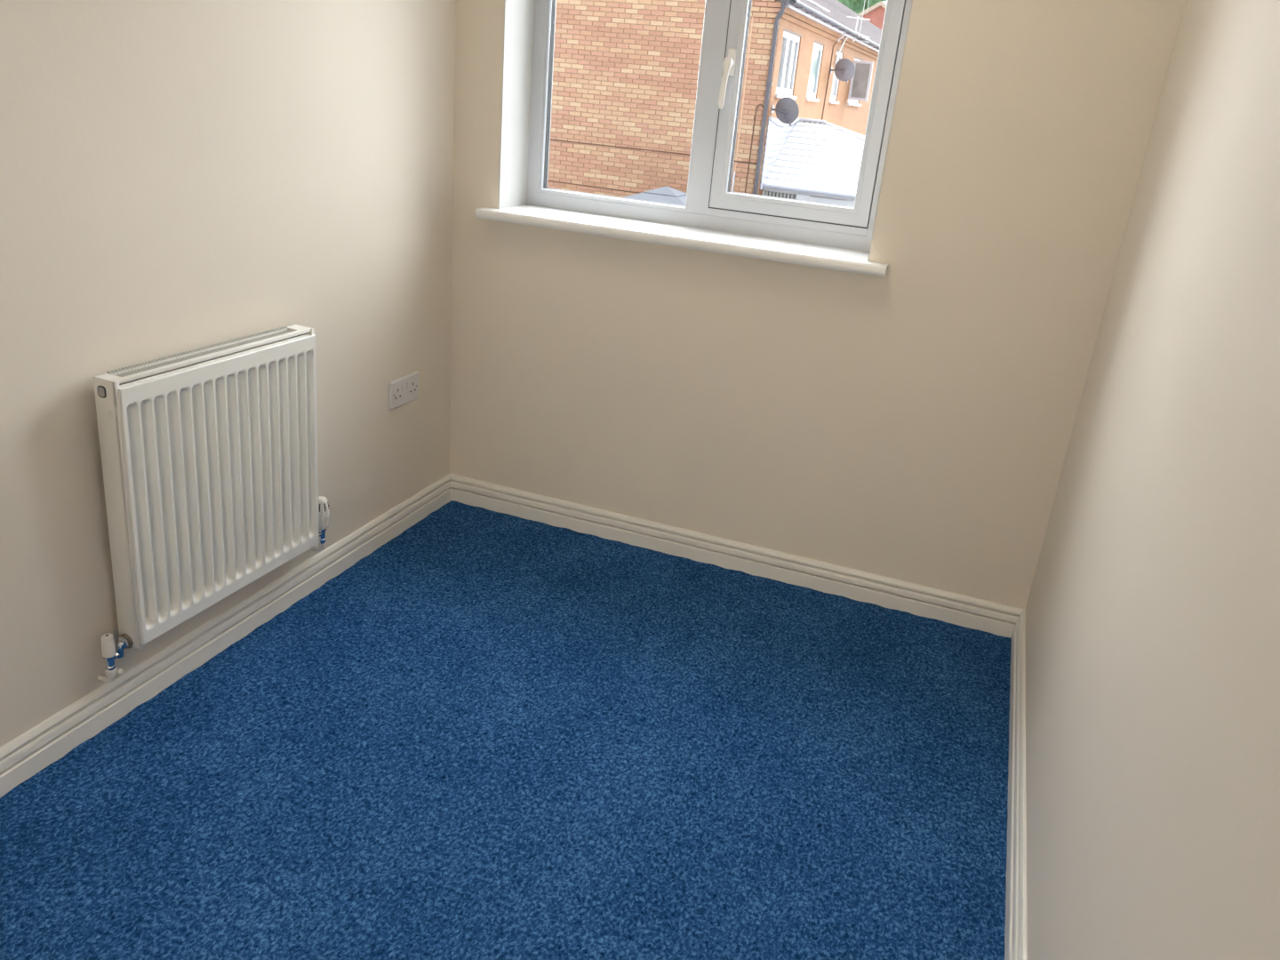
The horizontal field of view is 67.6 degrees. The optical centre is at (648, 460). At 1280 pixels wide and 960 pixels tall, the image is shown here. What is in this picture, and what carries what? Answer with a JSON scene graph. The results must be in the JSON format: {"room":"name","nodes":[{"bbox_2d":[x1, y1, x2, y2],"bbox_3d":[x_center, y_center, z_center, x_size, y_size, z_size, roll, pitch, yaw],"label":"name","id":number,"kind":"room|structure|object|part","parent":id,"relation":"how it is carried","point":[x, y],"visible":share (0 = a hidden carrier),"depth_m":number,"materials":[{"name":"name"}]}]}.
{"room":"empty bedroom","nodes":[
{"label":"empty bedroom","id":0,"kind":"room"},
{"bbox_2d":[0,0,455,747],"bbox_3d":[-1.224,-0.464,1.636,0.200,2.460,3.050,12,22,17],"label":"wall","id":1,"kind":"structure","parent":0,"point":[177,176],"depth_m":2.04,"materials":[{"name":"beige paint"}]},
{"bbox_2d":[93,324,330,681],"bbox_3d":[-0.995,0.058,2.243,0.088,0.675,0.726,12,22,17],"label":"radiator","id":2,"kind":"object","parent":1,"relation":"attached to","point":[209,453],"visible":1,"depth_m":2.14,"materials":[{"name":"white metal"}]},
{"bbox_3d":[-1.090,0.121,1.970,0.056,0.604,0.010,13,22,17],"label":"panel","id":3,"kind":"part","parent":2,"relation":"part of","materials":[{"name":"white metal"}]},
{"bbox_2d":[106,326,292,376],"bbox_3d":[-0.966,-0.243,2.119,0.039,0.013,0.515,13,22,17],"label":"grille","id":4,"kind":"object","parent":2,"relation":"attached to","point":[172,364],"depth_m":2.09,"materials":[{"name":"white metal"}]},
{"bbox_3d":[-0.891,-0.053,2.485,0.056,0.604,0.010,13,22,17],"label":"panel","id":5,"kind":"part","parent":2,"relation":"part of","materials":[{"name":"white metal"}]},
{"bbox_2d":[0,473,451,797],"bbox_3d":[-1.217,0.566,1.996,0.018,0.096,3.050,12,22,17],"label":"baseboard","id":6,"kind":"structure","parent":1,"relation":"attached to","point":[41,746],"depth_m":2.30,"materials":[{"name":"white wood"}]},
{"bbox_2d":[388,371,418,409],"bbox_3d":[-0.751,-0.216,2.947,0.012,0.086,0.150,12,22,17],"label":"double socket","id":7,"kind":"object","parent":1,"relation":"attached to","point":[404,389],"visible":1,"depth_m":2.94,"materials":[{"name":"white plastic"}]},
{"bbox_2d":[0,500,1011,959],"bbox_3d":[-0.341,0.844,1.752,1.910,0.103,3.050,12,22,17],"label":"floor","id":8,"kind":"structure","parent":0,"point":[490,734],"depth_m":2.05,"materials":[{"name":"blue carpet"}]},
{"bbox_2d":[449,0,1185,609],"bbox_3d":[0.339,-0.769,2.799,2.310,2.460,0.280,12,22,17],"label":"wall","id":9,"kind":"structure","parent":0,"point":[914,423],"depth_m":2.75,"materials":[{"name":"beige paint"}]},
{"bbox_2d":[475,204,888,277],"bbox_3d":[0.095,-0.668,2.846,1.242,0.028,0.250,12,22,17],"label":"window sill","id":10,"kind":"structure","parent":9,"relation":"attached to","point":[700,239],"depth_m":2.78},
{"bbox_2d":[498,0,912,261],"bbox_3d":[0.150,-1.196,2.672,1.142,1.089,0.189,12,22,17],"label":"window reveal","id":11,"kind":"structure","parent":9,"relation":"attached to","point":[518,14],"depth_m":2.91,"materials":[{"name":"white paint"}]},
{"bbox_2d":[527,0,911,251],"bbox_3d":[0.183,-1.228,2.756,1.150,1.094,0.130,12,22,17],"label":"window","id":12,"kind":"structure","parent":9,"relation":"in","point":[710,204],"depth_m":2.83,"materials":[{"name":"white plastic"}]},
{"bbox_3d":[0.219,-1.079,2.734,0.027,0.138,0.022,12,22,17],"label":"lever","id":13,"kind":"part","parent":12,"relation":"part of","materials":[{"name":"white plastic"}]},
{"bbox_3d":[0.232,-1.140,2.732,0.023,0.072,0.042,12,22,17],"label":"handle","id":14,"kind":"part","parent":12,"relation":"part of","materials":[{"name":"white plastic"}]},
{"bbox_2d":[449,473,1023,638],"bbox_3d":[0.192,0.285,3.059,1.910,0.096,0.018,12,22,17],"label":"baseboard","id":15,"kind":"structure","parent":9,"relation":"attached to","point":[996,619],"depth_m":3.02,"materials":[{"name":"white wood"}]},
{"bbox_2d":[1024,0,1279,959],"bbox_3d":[0.748,-0.037,1.015,0.200,2.460,3.050,12,22,17],"label":"wall","id":16,"kind":"structure","parent":0,"point":[1152,611],"depth_m":1.29,"materials":[{"name":"beige paint"}]},
{"bbox_2d":[1004,609,1026,959],"bbox_3d":[0.550,0.950,1.440,0.018,0.096,3.050,12,22,17],"label":"baseboard","id":17,"kind":"structure","parent":16,"relation":"attached to","point":[1015,928],"depth_m":1.99,"materials":[{"name":"white wood"}]},
{"label":"outside","id":18,"kind":"structure","parent":0,"visible":0},
{"bbox_3d":[21.668,-17.670,62.139,80.000,0.300,129.400,12,22,17],"label":"ground","id":19,"kind":"structure","parent":18,"visible":0},
{"bbox_2d":[624,186,686,205],"bbox_3d":[0.138,-2.620,14.047,3.100,2.734,3.100,12,22,17],"label":"outbuilding","id":20,"kind":"structure","parent":19,"relation":"on","point":[667,195],"depth_m":13.34,"materials":[{"name":"grey"}]},
{"bbox_2d":[547,0,881,197],"bbox_3d":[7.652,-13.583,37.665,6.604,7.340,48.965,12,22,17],"label":"brick house","id":21,"kind":"structure","parent":19,"relation":"on","point":[626,72],"depth_m":15.99,"materials":[{"name":"orange brick"}]},
{"bbox_2d":[547,180,639,193],"bbox_3d":[-1.182,-4.817,16.720,5.440,0.025,0.017,12,22,17],"label":"cable","id":22,"kind":"object","parent":21,"relation":"attached to","point":[548,180],"visible":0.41,"depth_m":16.64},
{"bbox_2d":[549,138,756,163],"bbox_3d":[-0.948,-5.431,16.412,5.810,0.035,0.019,12,22,17],"label":"cable","id":23,"kind":"object","parent":21,"relation":"attached to","point":[549,139],"visible":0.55,"depth_m":16.19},
{"bbox_2d":[744,103,763,192],"bbox_3d":[1.649,-4.383,15.762,0.144,2.832,0.015,12,22,17],"label":"cable","id":24,"kind":"object","parent":21,"relation":"attached to","point":[760,103],"visible":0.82,"depth_m":15.49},
{"bbox_2d":[770,96,799,126],"bbox_3d":[2.189,-5.652,15.463,0.436,0.430,0.462,5,21,-1],"label":"satellite dish","id":25,"kind":"object","parent":21,"relation":"attached to","point":[787,110],"visible":1,"depth_m":15.30,"materials":[{"name":"grey paint"}]},
{"bbox_3d":[2.266,-6.118,16.067,0.145,0.051,1.430,12,22,17],"label":"window sill","id":26,"kind":"part","parent":21,"relation":"part of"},
{"bbox_3d":[2.276,-6.585,15.888,0.010,0.840,1.250,12,22,17],"label":"pane","id":27,"kind":"part","parent":21,"relation":"part of","materials":[{"name":"grey glass"}]},
{"bbox_3d":[3.061,-6.833,18.098,0.145,0.051,1.080,12,22,17],"label":"window sill","id":28,"kind":"part","parent":21,"relation":"part of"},
{"bbox_3d":[3.071,-7.300,17.918,0.010,0.840,0.900,12,22,17],"label":"pane","id":29,"kind":"part","parent":21,"relation":"part of","materials":[{"name":"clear glass"}]},
{"bbox_2d":[821,40,837,119],"bbox_3d":[3.579,-7.176,19.294,0.070,2.405,0.169,12,22,17],"label":"cable","id":30,"kind":"object","parent":21,"relation":"attached to","point":[836,41],"visible":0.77,"depth_m":19.15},
{"bbox_3d":[3.869,-7.561,20.164,0.145,0.051,0.910,12,22,17],"label":"window sill","id":31,"kind":"part","parent":21,"relation":"part of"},
{"bbox_3d":[3.879,-8.028,19.985,0.010,0.840,0.730,12,22,17],"label":"pane","id":32,"kind":"part","parent":21,"relation":"part of","materials":[{"name":"grey glass"}]},
{"bbox_2d":[830,58,855,82],"bbox_3d":[3.884,-7.848,19.240,0.456,0.450,0.469,5,21,-2],"label":"satellite dish","id":33,"kind":"object","parent":21,"relation":"attached to","point":[844,69],"visible":1,"depth_m":19.08,"materials":[{"name":"grey paint"}]},
{"bbox_2d":[833,34,851,66],"bbox_3d":[4.067,-8.484,19.775,0.073,0.683,1.112,16,24,25],"label":"cable","id":34,"kind":"object","parent":21,"relation":"attached to","point":[846,37],"visible":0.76,"depth_m":19.46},
{"bbox_3d":[4.813,-8.410,22.576,0.145,0.051,1.760,12,22,17],"label":"window sill","id":35,"kind":"part","parent":21,"relation":"part of","materials":[{"name":"white stone"}]},
{"bbox_2d":[846,0,870,42],"bbox_3d":[4.519,-9.698,20.202,0.501,1.604,1.263,12,22,17],"label":"tv aerial","id":36,"kind":"object","parent":21,"relation":"attached to","point":[858,18],"visible":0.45,"depth_m":20.22,"materials":[{"name":"white metal"}]},
{"bbox_3d":[4.703,-9.877,20.562,0.025,1.500,0.241,20,25,33],"label":"rod","id":37,"kind":"part","parent":36,"relation":"part of","materials":[{"name":"white metal"}]},
{"bbox_3d":[4.782,-8.557,21.536,0.340,0.740,0.010,12,22,17],"label":"pane","id":38,"kind":"part","parent":21,"relation":"part of","materials":[{"name":"grey glass"}]},
{"bbox_2d":[760,116,864,206],"bbox_3d":[4.545,-3.977,17.183,4.414,3.760,4.188,12,22,17],"label":"roof","id":39,"kind":"object","parent":19,"relation":"on","point":[812,160],"visible":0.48,"depth_m":16.07,"materials":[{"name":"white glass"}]},
{"bbox_2d":[767,191,839,205],"bbox_3d":[3.892,-2.961,15.990,4.299,2.620,0.030,12,22,17],"label":"blind","id":40,"kind":"object","parent":39,"relation":"hanging from","point":[768,191],"depth_m":16.07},
{"bbox_3d":[4.494,-3.475,17.375,4.399,2.680,3.760,12,22,17],"label":"frame","id":41,"kind":"part","parent":39,"relation":"part of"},
{"bbox_3d":[3.982,-4.192,15.256,4.399,0.105,0.182,12,22,17],"label":"roof panel","id":42,"kind":"part","parent":39,"relation":"part of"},
{"bbox_3d":[3.886,-4.371,15.436,4.043,0.105,0.182,12,22,17],"label":"roof panel","id":43,"kind":"part","parent":39,"relation":"part of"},
{"bbox_3d":[3.791,-4.550,15.616,3.686,0.105,0.182,12,22,17],"label":"roof panel","id":44,"kind":"part","parent":39,"relation":"part of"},
{"bbox_3d":[3.696,-4.729,15.796,3.330,0.105,0.182,12,22,17],"label":"roof panel","id":45,"kind":"part","parent":39,"relation":"part of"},
{"bbox_3d":[3.028,-5.981,17.054,0.835,0.105,0.182,12,22,17],"label":"roof panel","id":46,"kind":"part","parent":39,"relation":"part of","materials":[{"name":"white"}]},
{"bbox_3d":[3.600,-4.908,15.975,2.974,0.105,0.182,12,22,17],"label":"roof panel","id":47,"kind":"part","parent":39,"relation":"part of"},
{"bbox_3d":[3.505,-5.087,16.155,2.617,0.105,0.182,12,22,17],"label":"roof panel","id":48,"kind":"part","parent":39,"relation":"part of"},
{"bbox_3d":[3.409,-5.266,16.335,2.261,0.105,0.182,12,22,17],"label":"roof panel","id":49,"kind":"part","parent":39,"relation":"part of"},
{"bbox_3d":[3.123,-5.802,16.874,1.192,0.105,0.182,12,22,17],"label":"roof panel","id":50,"kind":"part","parent":39,"relation":"part of","materials":[{"name":"white"}]},
{"bbox_3d":[3.314,-5.444,16.515,1.904,0.105,0.182,12,22,17],"label":"roof panel","id":51,"kind":"part","parent":39,"relation":"part of","materials":[{"name":"white"}]},
{"bbox_3d":[3.219,-5.623,16.694,1.548,0.105,0.182,12,22,17],"label":"roof panel","id":52,"kind":"part","parent":39,"relation":"part of","materials":[{"name":"white"}]},
{"bbox_2d":[837,0,887,14],"bbox_3d":[17.209,-35.956,79.610,13.249,20.459,10.806,12,22,17],"label":"tree","id":53,"kind":"object","parent":19,"relation":"on","point":[857,6],"visible":0.08,"depth_m":77.33,"materials":[{"name":"green plant"}]},
{"bbox_2d":[858,0,886,29],"bbox_3d":[16.074,-26.005,67.240,11.600,10.510,9.450,12,22,17],"label":"brick house","id":54,"kind":"structure","parent":19,"relation":"on","point":[876,13],"depth_m":61.73,"materials":[{"name":"red brick"}]}
]}

